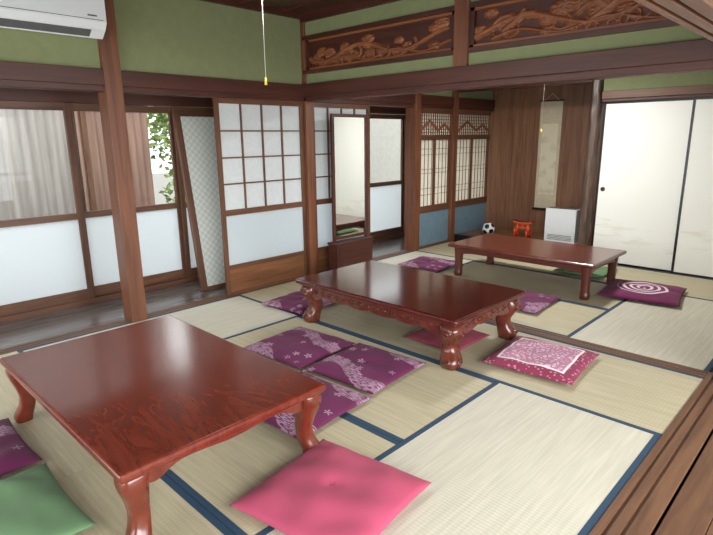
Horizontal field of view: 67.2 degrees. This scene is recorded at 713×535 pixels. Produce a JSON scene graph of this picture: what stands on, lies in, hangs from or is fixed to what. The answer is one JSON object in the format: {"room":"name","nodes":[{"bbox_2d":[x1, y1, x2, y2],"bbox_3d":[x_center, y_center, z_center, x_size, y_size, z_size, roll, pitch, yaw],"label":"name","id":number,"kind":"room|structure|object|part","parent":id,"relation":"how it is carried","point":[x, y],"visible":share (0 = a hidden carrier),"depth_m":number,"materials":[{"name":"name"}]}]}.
{"room":"japanese tatami room","nodes":[
{"label":"japanese tatami room","id":0,"kind":"room"},
{"bbox_2d":[152,173,174,203],"bbox_3d":[-10.901,-1.317,14.062,25.050,0.050,45.000,12,19,42],"label":"ground","id":1,"kind":"structure","parent":0,"point":[159,180],"depth_m":21.79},
{"bbox_2d":[0,109,75,219],"bbox_3d":[-6.767,-0.607,4.117,1.050,3.180,8.550,12,19,42],"label":"curtain","id":2,"kind":"object","parent":1,"relation":"on","point":[36,179],"visible":0.27,"depth_m":6.57,"materials":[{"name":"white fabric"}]},
{"bbox_2d":[71,103,154,210],"bbox_3d":[-3.446,-1.458,7.476,1.050,3.180,0.950,12,19,42],"label":"curtain","id":3,"kind":"object","parent":1,"relation":"on","point":[87,126],"visible":0.16,"depth_m":7.17,"materials":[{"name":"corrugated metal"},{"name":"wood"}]},
{"bbox_2d":[146,106,185,202],"bbox_3d":[-2.311,-1.734,8.804,1.919,3.067,2.435,12,19,42],"label":"shrub","id":4,"kind":"object","parent":1,"relation":"on","point":[161,120],"visible":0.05,"depth_m":8.32,"materials":[{"name":"green plant"}]},
{"bbox_2d":[370,114,400,182],"bbox_3d":[2.270,-2.726,13.042,0.200,2.900,9.700,12,19,42],"label":"wall","id":5,"kind":"structure","parent":1,"relation":"on","point":[385,134],"depth_m":11.17,"materials":[{"name":"paint"}]},
{"bbox_2d":[0,236,404,348],"bbox_3d":[-1.484,0.234,5.215,0.719,0.040,9.000,12,19,42],"label":"floor","id":6,"kind":"structure","parent":0,"point":[20,331],"depth_m":4.55,"materials":[{"name":"brown wood"}]},
{"bbox_2d":[172,112,225,290],"bbox_3d":[-1.274,-0.677,5.348,0.302,1.665,0.900,12,19,42],"label":"sliding panel","id":7,"kind":"object","parent":6,"relation":"on","point":[194,132],"visible":0.49,"depth_m":5.14,"materials":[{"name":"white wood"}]},
{"bbox_2d":[0,0,492,99],"bbox_3d":[-1.193,-1.839,4.438,0.080,0.730,8.950,12,19,42],"label":"wall","id":8,"kind":"structure","parent":0,"point":[199,38],"depth_m":4.24,"materials":[{"name":"green paint"}]},
{"bbox_2d":[0,0,106,38],"bbox_3d":[-2.027,-1.630,3.358,0.227,0.290,0.810,12,19,42],"label":"air conditioner","id":9,"kind":"object","parent":8,"relation":"attached to","point":[78,18],"visible":1,"depth_m":3.39,"materials":[{"name":"white plastic"}]},
{"bbox_2d":[97,0,147,322],"bbox_3d":[-1.788,-0.796,4.025,0.153,2.550,0.124,12,19,42],"label":"trim","id":10,"kind":"structure","parent":8,"relation":"attached to","point":[111,100],"depth_m":4.00,"materials":[{"name":"brown wood"}]},
{"bbox_2d":[0,0,494,110],"bbox_3d":[-1.191,-1.815,4.442,0.165,0.780,8.950,12,19,42],"label":"wooden beam","id":11,"kind":"structure","parent":8,"relation":"attached to","point":[22,75],"depth_m":4.30,"materials":[{"name":"brown wood"}]},
{"bbox_2d":[213,97,307,296],"bbox_3d":[-0.852,-0.665,5.023,0.030,1.733,0.965,12,19,42],"label":"door","id":12,"kind":"structure","parent":8,"relation":"in","point":[260,143],"depth_m":4.99,"materials":[{"name":"white paper"}]},
{"bbox_2d":[313,102,369,272],"bbox_3d":[-0.149,-0.845,5.733,0.030,1.733,0.845,12,19,42],"label":"door","id":13,"kind":"structure","parent":8,"relation":"in","point":[322,111],"depth_m":5.56,"materials":[{"name":"brown wood"}]},
{"bbox_2d":[404,93,421,250],"bbox_3d":[0.690,-1.431,6.531,0.153,2.550,0.110,12,19,42],"label":"trim","id":14,"kind":"structure","parent":8,"relation":"attached to","point":[413,114],"depth_m":6.56,"materials":[{"name":"brown wood"}]},
{"bbox_2d":[419,108,451,248],"bbox_3d":[0.985,-1.137,6.891,0.055,1.735,0.690,12,19,42],"label":"window","id":15,"kind":"structure","parent":8,"relation":"in","point":[435,130],"depth_m":6.90,"materials":[{"name":"beige paper"}]},
{"bbox_2d":[454,110,490,233],"bbox_3d":[1.591,-1.292,7.504,0.055,1.735,0.860,12,19,42],"label":"window","id":16,"kind":"structure","parent":8,"relation":"in","point":[473,139],"depth_m":7.50,"materials":[{"name":"beige paper"}]},
{"bbox_2d":[239,0,350,12],"bbox_3d":[0.525,-1.848,2.737,6.550,0.105,9.150,12,19,42],"label":"ceiling","id":17,"kind":"structure","parent":0,"point":[301,6],"depth_m":4.59,"materials":[{"name":"brown wood"}]},
{"bbox_2d":[262,3,267,84],"bbox_3d":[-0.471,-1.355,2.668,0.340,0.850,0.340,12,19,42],"label":"pull cord","id":18,"kind":"object","parent":17,"relation":"hanging from","point":[262,3],"visible":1,"depth_m":2.73,"materials":[{"name":"white fabric"}]},
{"bbox_2d":[305,0,705,83],"bbox_3d":[0.861,-1.731,3.828,3.700,0.555,0.060,12,19,42],"label":"wall","id":19,"kind":"structure","parent":0,"point":[674,33],"depth_m":4.00,"materials":[{"name":"green paint"}]},
{"bbox_2d":[300,21,317,275],"bbox_3d":[-0.500,-1.126,5.327,0.153,2.550,0.100,12,19,42],"label":"trim","id":20,"kind":"structure","parent":19,"relation":"attached to","point":[308,108],"depth_m":5.31,"materials":[{"name":"brown wood"}]},
{"bbox_2d":[300,0,509,40],"bbox_3d":[0.858,-1.954,3.774,3.700,0.235,0.120,12,19,42],"label":"trim","id":21,"kind":"structure","parent":19,"relation":"attached to","point":[353,5],"depth_m":4.47,"materials":[{"name":"brown wood"}]},
{"bbox_2d":[453,0,470,66],"bbox_3d":[0.788,-1.780,3.887,0.120,0.625,0.110,12,19,42],"label":"trim","id":22,"kind":"structure","parent":19,"relation":"attached to","point":[462,12],"depth_m":3.86,"materials":[{"name":"brown wood"}]},
{"bbox_2d":[303,20,679,73],"bbox_3d":[0.862,-1.565,3.868,3.700,0.035,0.100,12,19,42],"label":"trim","id":23,"kind":"structure","parent":19,"relation":"on","point":[665,23],"depth_m":3.58,"materials":[{"name":"brown wood"}]},
{"bbox_2d":[306,12,453,69],"bbox_3d":[0.148,-1.865,4.499,1.645,0.263,0.060,12,19,42],"label":"transom","id":24,"kind":"object","parent":23,"relation":"on","point":[435,33],"visible":0.94,"depth_m":4.40,"materials":[{"name":"brown wood"}]},
{"bbox_2d":[470,0,669,46],"bbox_3d":[1.453,-1.583,3.280,1.710,0.263,0.060,12,19,42],"label":"transom","id":25,"kind":"object","parent":23,"relation":"on","point":[512,20],"visible":0.88,"depth_m":3.46,"materials":[{"name":"brown wood"}]},
{"bbox_2d":[301,38,712,101],"bbox_3d":[0.864,-1.386,3.912,3.700,0.155,0.160,12,19,42],"label":"wooden beam","id":26,"kind":"structure","parent":19,"relation":"attached to","point":[688,56],"depth_m":3.53,"materials":[{"name":"brown wood"}]},
{"bbox_2d":[454,227,590,245],"bbox_3d":[2.308,-0.335,7.073,1.810,0.130,0.940,12,19,42],"label":"floor","id":27,"kind":"structure","parent":0,"point":[502,231],"depth_m":7.36,"materials":[{"name":"brown wood"}]},
{"bbox_2d":[482,222,494,233],"bbox_3d":[1.792,-0.527,7.285,0.170,0.170,0.170,12,19,42],"label":"soccer ball","id":28,"kind":"object","parent":27,"relation":"on","point":[488,227],"visible":0.87,"depth_m":7.22,"materials":[{"name":"white leather"}]},
{"bbox_2d":[513,219,532,237],"bbox_3d":[2.199,-0.513,7.101,0.260,0.222,0.144,12,19,42],"label":"miniature torii","id":29,"kind":"object","parent":27,"relation":"on","point":[518,222],"visible":0.97,"depth_m":7.08,"materials":[{"name":"orange paint"}]},
{"bbox_2d":[544,207,579,243],"bbox_3d":[2.530,-0.509,6.596,0.400,0.446,0.190,12,19,42],"label":"heater","id":30,"kind":"object","parent":27,"relation":"on","point":[562,224],"visible":0.85,"depth_m":6.52,"materials":[{"name":"white plastic"}]},
{"bbox_2d":[485,83,603,237],"bbox_3d":[2.659,-1.603,7.155,2.050,2.550,0.100,12,19,42],"label":"wall","id":31,"kind":"structure","parent":0,"point":[514,122],"depth_m":7.39,"materials":[{"name":"brown wood"}]},
{"bbox_2d":[0,242,446,354],"bbox_3d":[-1.171,0.271,4.950,0.120,0.039,8.950,12,19,42],"label":"trim","id":32,"kind":"structure","parent":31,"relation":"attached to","point":[14,348],"depth_m":4.21,"materials":[{"name":"brown wood"}]},
{"bbox_2d":[532,93,563,209],"bbox_3d":[2.561,-1.527,7.164,0.340,1.527,0.028,12,19,42],"label":"scroll","id":33,"kind":"object","parent":31,"relation":"attached to","point":[551,118],"visible":0.9,"depth_m":7.17,"materials":[{"name":"beige paper"}]},
{"bbox_2d":[603,71,712,90],"bbox_3d":[2.592,-2.188,5.687,3.550,0.620,0.060,12,19,42],"label":"wall","id":34,"kind":"structure","parent":0,"point":[704,77],"depth_m":5.32,"materials":[{"name":"green paint"}]},
{"bbox_2d":[447,90,458,241],"bbox_3d":[1.243,-1.573,7.091,0.153,2.550,0.090,12,19,42],"label":"trim","id":35,"kind":"structure","parent":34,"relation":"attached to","point":[453,125],"depth_m":7.08,"materials":[{"name":"brown wood"}]},
{"bbox_2d":[459,80,591,92],"bbox_3d":[1.954,-2.188,6.332,1.700,0.130,0.080,12,19,42],"label":"trim","id":36,"kind":"structure","parent":34,"relation":"attached to","point":[587,81],"depth_m":6.26,"materials":[{"name":"brown wood"}]},
{"bbox_2d":[591,98,693,271],"bbox_3d":[2.978,-0.858,5.660,0.860,1.736,0.028,12,19,42],"label":"door","id":37,"kind":"structure","parent":34,"relation":"in","point":[642,156],"depth_m":5.63,"materials":[{"name":"paper"}]},
{"bbox_2d":[602,84,712,101],"bbox_3d":[2.599,-2.155,5.681,3.520,0.780,0.110,12,19,42],"label":"trim","id":38,"kind":"structure","parent":34,"relation":"attached to","point":[693,91],"depth_m":5.32,"materials":[{"name":"brown wood"}]},
{"bbox_2d":[671,97,712,278],"bbox_3d":[3.560,-0.723,5.076,0.850,1.736,0.028,12,19,42],"label":"door","id":39,"kind":"structure","parent":34,"relation":"in","point":[693,245],"depth_m":5.28,"materials":[{"name":"paper"}]},
{"bbox_2d":[618,265,707,278],"bbox_3d":[3.349,-1.166,5.326,1.650,2.550,0.040,12,19,42],"label":"wall","id":40,"kind":"structure","parent":0,"point":[618,265],"depth_m":5.78,"materials":[{"name":"beige paint"}]},
{"bbox_2d":[654,371,712,534],"bbox_3d":[0.890,0.774,3.076,5.660,0.152,9.100,12,19,42],"label":"floor","id":41,"kind":"structure","parent":0,"point":[691,512],"depth_m":2.10,"materials":[{"name":"brown wood"}]},
{"bbox_2d":[0,350,97,479],"bbox_3d":[-1.981,0.800,2.807,1.762,0.035,0.877,12,19,42],"label":"mat","id":42,"kind":"object","parent":41,"relation":"on","point":[64,456],"visible":0.2,"depth_m":2.60,"materials":[{"name":"wicker"}]},
{"bbox_2d":[0,418,42,475],"bbox_3d":[-1.769,0.847,2.366,0.540,0.075,0.540,12,19,42],"label":"floor cushion","id":43,"kind":"object","parent":42,"relation":"on","point":[15,454],"visible":1,"depth_m":2.40,"materials":[{"name":"purple fabric"}]},
{"bbox_2d":[57,463,234,534],"bbox_3d":[-0.707,1.076,1.617,1.762,0.035,0.877,12,19,42],"label":"mat","id":44,"kind":"object","parent":41,"relation":"on","point":[92,489],"visible":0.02,"depth_m":2.11,"materials":[{"name":"wicker"}]},
{"bbox_2d":[0,463,95,534],"bbox_3d":[-1.350,0.939,1.961,0.560,0.080,0.560,12,19,42],"label":"floor cushion","id":45,"kind":"object","parent":44,"relation":"on","point":[32,501],"visible":1,"depth_m":2.01,"materials":[{"name":"green fabric"}]},
{"bbox_2d":[22,295,298,351],"bbox_3d":[-1.387,0.497,4.028,0.880,0.035,1.757,12,19,42],"label":"mat","id":46,"kind":"object","parent":41,"relation":"on","point":[230,317],"visible":0.38,"depth_m":4.33,"materials":[{"name":"wicker"}]},
{"bbox_2d":[165,414,399,534],"bbox_3d":[-0.735,0.782,2.828,1.762,0.035,0.877,12,19,42],"label":"mat","id":47,"kind":"object","parent":41,"relation":"on","point":[216,476],"visible":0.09,"depth_m":2.40,"materials":[{"name":"wicker"}]},
{"bbox_2d":[0,315,325,534],"bbox_3d":[-0.963,0.650,2.576,1.430,0.344,0.920,12,19,42],"label":"table","id":48,"kind":"object","parent":47,"relation":"on","point":[141,398],"visible":0.98,"depth_m":2.33,"materials":[{"name":"paint"}]},
{"bbox_2d":[264,371,371,438],"bbox_3d":[-0.299,0.713,2.886,0.550,0.060,0.550,11,18,39],"label":"floor cushion","id":49,"kind":"object","parent":47,"relation":"on","point":[336,400],"visible":0.39,"depth_m":2.79,"materials":[{"name":"purple fabric"}]},
{"bbox_2d":[238,281,421,342],"bbox_3d":[-0.155,0.332,4.654,1.762,0.035,0.877,12,19,42],"label":"mat","id":50,"kind":"object","parent":41,"relation":"on","point":[366,324],"visible":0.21,"depth_m":4.25,"materials":[{"name":"wicker"}]},
{"bbox_2d":[261,291,332,313],"bbox_3d":[-0.475,0.288,4.646,0.500,0.059,0.500,10,17,38],"label":"floor cushion","id":51,"kind":"object","parent":50,"relation":"on","point":[295,302],"visible":0.58,"depth_m":4.55,"materials":[{"name":"purple fabric"}]},
{"bbox_2d":[295,260,525,370],"bbox_3d":[0.361,0.291,3.998,1.480,0.344,0.880,12,19,42],"label":"table","id":52,"kind":"object","parent":50,"relation":"on","point":[449,307],"visible":1,"depth_m":3.75,"materials":[{"name":"paint"}]},
{"bbox_3d":[0.359,0.168,3.969,1.420,0.018,0.820,12,19,42],"label":"moulding","id":53,"kind":"part","parent":52,"relation":"part of","materials":[{"name":"paint"}]},
{"bbox_2d":[226,316,494,441],"bbox_3d":[-0.127,0.626,3.443,1.762,0.035,0.877,12,19,42],"label":"mat","id":54,"kind":"object","parent":41,"relation":"on","point":[414,400],"visible":0.45,"depth_m":3.06,"materials":[{"name":"wicker"}]},
{"bbox_2d":[243,326,354,368],"bbox_3d":[-0.390,0.526,3.664,0.550,0.059,0.550,11,18,39],"label":"floor cushion","id":55,"kind":"object","parent":54,"relation":"on","point":[298,347],"visible":1,"depth_m":3.59,"materials":[{"name":"purple fabric"}]},
{"bbox_2d":[303,343,425,394],"bbox_3d":[0.056,0.602,3.329,0.550,0.060,0.550,11,18,39],"label":"floor cushion","id":56,"kind":"object","parent":54,"relation":"on","point":[367,368],"visible":1,"depth_m":3.26,"materials":[{"name":"purple fabric"}]},
{"bbox_2d":[375,251,473,272],"bbox_3d":[0.477,0.020,5.913,0.880,0.035,1.664,12,19,42],"label":"mat","id":57,"kind":"object","parent":41,"relation":"on","point":[404,257],"visible":0.26,"depth_m":6.35,"materials":[{"name":"wicker"}]},
{"bbox_2d":[327,113,373,269],"bbox_3d":[-0.058,-0.747,5.564,0.160,1.628,0.550,12,19,42],"label":"dresser mirror","id":58,"kind":"object","parent":57,"relation":"on","point":[348,132],"visible":0.88,"depth_m":5.56,"materials":[{"name":"brown wood"}]},
{"bbox_2d":[397,256,454,270],"bbox_3d":[0.818,-0.053,5.996,0.530,0.059,0.530,10,17,38],"label":"floor cushion","id":59,"kind":"object","parent":57,"relation":"on","point":[422,262],"visible":0.94,"depth_m":5.90,"materials":[{"name":"purple fabric"}]},
{"bbox_2d":[255,382,659,534],"bbox_3d":[0.525,0.911,2.243,0.880,0.035,1.757,12,19,42],"label":"mat","id":60,"kind":"object","parent":41,"relation":"on","point":[504,460],"visible":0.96,"depth_m":2.35,"materials":[{"name":"wicker"}]},
{"bbox_2d":[229,439,431,534],"bbox_3d":[-0.091,0.883,2.116,0.570,0.090,0.570,9,17,35],"label":"floor cushion","id":61,"kind":"object","parent":60,"relation":"on","point":[331,488],"visible":0.99,"depth_m":2.05,"materials":[{"name":"pink fabric"}]},
{"bbox_2d":[418,241,556,272],"bbox_3d":[1.661,-0.133,6.490,1.762,0.035,0.830,12,19,42],"label":"mat","id":62,"kind":"object","parent":41,"relation":"on","point":[443,249],"visible":0.36,"depth_m":6.27,"materials":[{"name":"wicker"}]},
{"bbox_2d":[578,79,603,245],"bbox_3d":[2.577,-1.283,5.874,0.137,2.470,0.135,-5,14,-18],"label":"post","id":63,"kind":"object","parent":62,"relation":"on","point":[595,113],"visible":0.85,"depth_m":5.87,"materials":[{"name":"brown wood"}]},
{"bbox_2d":[439,261,623,309],"bbox_3d":[1.721,0.153,5.312,1.762,0.035,0.830,12,19,42],"label":"mat","id":64,"kind":"object","parent":41,"relation":"on","point":[567,288],"visible":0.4,"depth_m":5.28,"materials":[{"name":"wicker"}]},
{"bbox_2d":[448,233,626,299],"bbox_3d":[1.750,-0.043,5.334,1.480,0.334,0.820,12,19,42],"label":"table","id":65,"kind":"object","parent":64,"relation":"on","point":[583,259],"visible":1,"depth_m":5.11,"materials":[{"name":"brown paint"}]},
{"bbox_2d":[382,322,704,436],"bbox_3d":[1.119,0.608,3.464,1.762,0.035,0.877,12,19,42],"label":"mat","id":66,"kind":"object","parent":41,"relation":"on","point":[643,396],"visible":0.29,"depth_m":3.12,"materials":[{"name":"wicker"}]},
{"bbox_2d":[404,328,489,349],"bbox_3d":[0.646,0.477,3.814,0.440,0.061,0.440,12,19,42],"label":"floor cushion","id":67,"kind":"object","parent":66,"relation":"on","point":[423,335],"visible":0.53,"depth_m":3.73,"materials":[{"name":"fabric"}]},
{"bbox_2d":[481,335,599,384],"bbox_3d":[1.171,0.564,3.402,0.560,0.076,0.560,10,17,38],"label":"floor cushion","id":68,"kind":"object","parent":66,"relation":"on","point":[540,358],"visible":1,"depth_m":3.31,"materials":[{"name":"fabric"}]},
{"bbox_2d":[493,300,606,335],"bbox_3d":[1.144,0.300,4.729,1.762,0.035,0.830,12,19,42],"label":"mat","id":69,"kind":"object","parent":41,"relation":"on","point":[560,317],"visible":0.14,"depth_m":4.25,"materials":[{"name":"wicker"}]},
{"bbox_2d":[514,288,560,313],"bbox_3d":[1.399,0.268,4.645,0.560,0.061,0.560,11,18,39],"label":"floor cushion","id":70,"kind":"object","parent":69,"relation":"on","point":[532,302],"visible":0.44,"depth_m":4.52,"materials":[{"name":"purple fabric"}]},
{"bbox_2d":[486,319,707,376],"bbox_3d":[0.822,0.383,4.402,3.530,0.040,0.100,12,19,42],"label":"trim","id":71,"kind":"structure","parent":41,"relation":"on","point":[670,365],"depth_m":3.56,"materials":[{"name":"brown wood"}]},
{"bbox_2d":[549,264,712,300],"bbox_3d":[2.935,0.143,5.300,1.762,0.035,0.830,12,19,42],"label":"mat","id":72,"kind":"object","parent":41,"relation":"on","point":[697,287],"visible":0.37,"depth_m":5.33,"materials":[{"name":"wicker"}]},
{"bbox_2d":[552,266,617,277],"bbox_3d":[2.403,0.019,5.633,0.500,0.058,0.500,12,19,42],"label":"floor cushion","id":73,"kind":"object","parent":72,"relation":"on","point":[600,272],"visible":0.36,"depth_m":5.49,"materials":[{"name":"green fabric"}]},
{"bbox_2d":[566,296,712,371],"bbox_3d":[2.388,0.433,4.128,0.880,0.035,1.664,12,19,42],"label":"mat","id":74,"kind":"object","parent":41,"relation":"on","point":[682,334],"visible":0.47,"depth_m":3.94,"materials":[{"name":"wicker"}]},
{"bbox_2d":[597,279,686,305],"bbox_3d":[2.569,0.205,4.816,0.640,0.077,0.640,9,17,35],"label":"floor cushion","id":75,"kind":"object","parent":74,"relation":"on","point":[644,291],"visible":0.99,"depth_m":4.70,"materials":[{"name":"purple fabric"}]},
{"bbox_2d":[588,372,712,534],"bbox_3d":[0.285,1.149,1.269,0.160,0.040,5.500,12,19,42],"label":"wooden threshold","id":76,"kind":"structure","parent":41,"relation":"on","point":[641,505],"depth_m":2.28,"materials":[{"name":"brown wood"}]},
{"bbox_3d":[-1.810,-2.008,4.969,0.120,0.800,9.000,12,19,42],"label":"wall","id":77,"kind":"structure","parent":0,"visible":0},
{"bbox_2d":[0,101,93,316],"bbox_3d":[-2.703,-0.459,4.287,0.035,1.670,0.960,12,19,42],"label":"sliding door","id":78,"kind":"structure","parent":77,"relation":"in","point":[44,260],"depth_m":4.46,"materials":[{"name":"white paper"}]},
{"bbox_2d":[69,103,185,295],"bbox_3d":[-2.079,-0.631,4.969,0.035,1.670,0.960,12,19,42],"label":"sliding door","id":79,"kind":"structure","parent":77,"relation":"in","point":[159,225],"depth_m":5.10,"materials":[{"name":"white paper"}]},
{"bbox_2d":[171,107,213,277],"bbox_3d":[-1.443,-0.782,5.560,0.035,1.670,0.840,12,19,42],"label":"window","id":80,"kind":"structure","parent":77,"relation":"in","point":[190,261],"depth_m":5.33,"materials":[{"name":"brown wood"}]},
{"bbox_2d":[0,232,404,323],"bbox_3d":[-1.773,0.148,5.479,0.120,0.088,9.000,12,19,42],"label":"trim","id":81,"kind":"structure","parent":77,"relation":"attached to","point":[114,295],"depth_m":4.85,"materials":[{"name":"brown wood"}]},
{"bbox_2d":[0,87,405,114],"bbox_3d":[-1.791,-1.570,5.061,0.120,0.095,9.000,12,19,42],"label":"trim","id":82,"kind":"structure","parent":77,"relation":"attached to","point":[6,94],"depth_m":4.58,"materials":[{"name":"brown wood"}]},
{"bbox_2d":[370,114,403,237],"bbox_3d":[0.398,-1.266,7.475,0.035,1.670,0.800,12,19,42],"label":"window","id":83,"kind":"structure","parent":77,"relation":"in","point":[386,198],"depth_m":7.59,"materials":[{"name":"brown wood"}]},
{"bbox_2d":[403,115,405,232],"bbox_3d":[0.999,-1.407,8.031,0.035,1.670,0.900,12,19,42],"label":"window","id":84,"kind":"structure","parent":77,"relation":"in","point":[404,115],"depth_m":7.73,"materials":[{"name":"brown wood"}]},
{"bbox_3d":[0.228,-1.002,0.709,0.080,0.625,5.400,12,19,42],"label":"wall","id":85,"kind":"structure","parent":0,"visible":0},
{"bbox_2d":[633,0,712,40],"bbox_3d":[0.225,-0.622,0.794,0.160,0.155,5.380,12,19,42],"label":"trim","id":86,"kind":"structure","parent":85,"relation":"attached to","point":[696,16],"depth_m":1.54,"materials":[{"name":"brown wood"}]}
]}

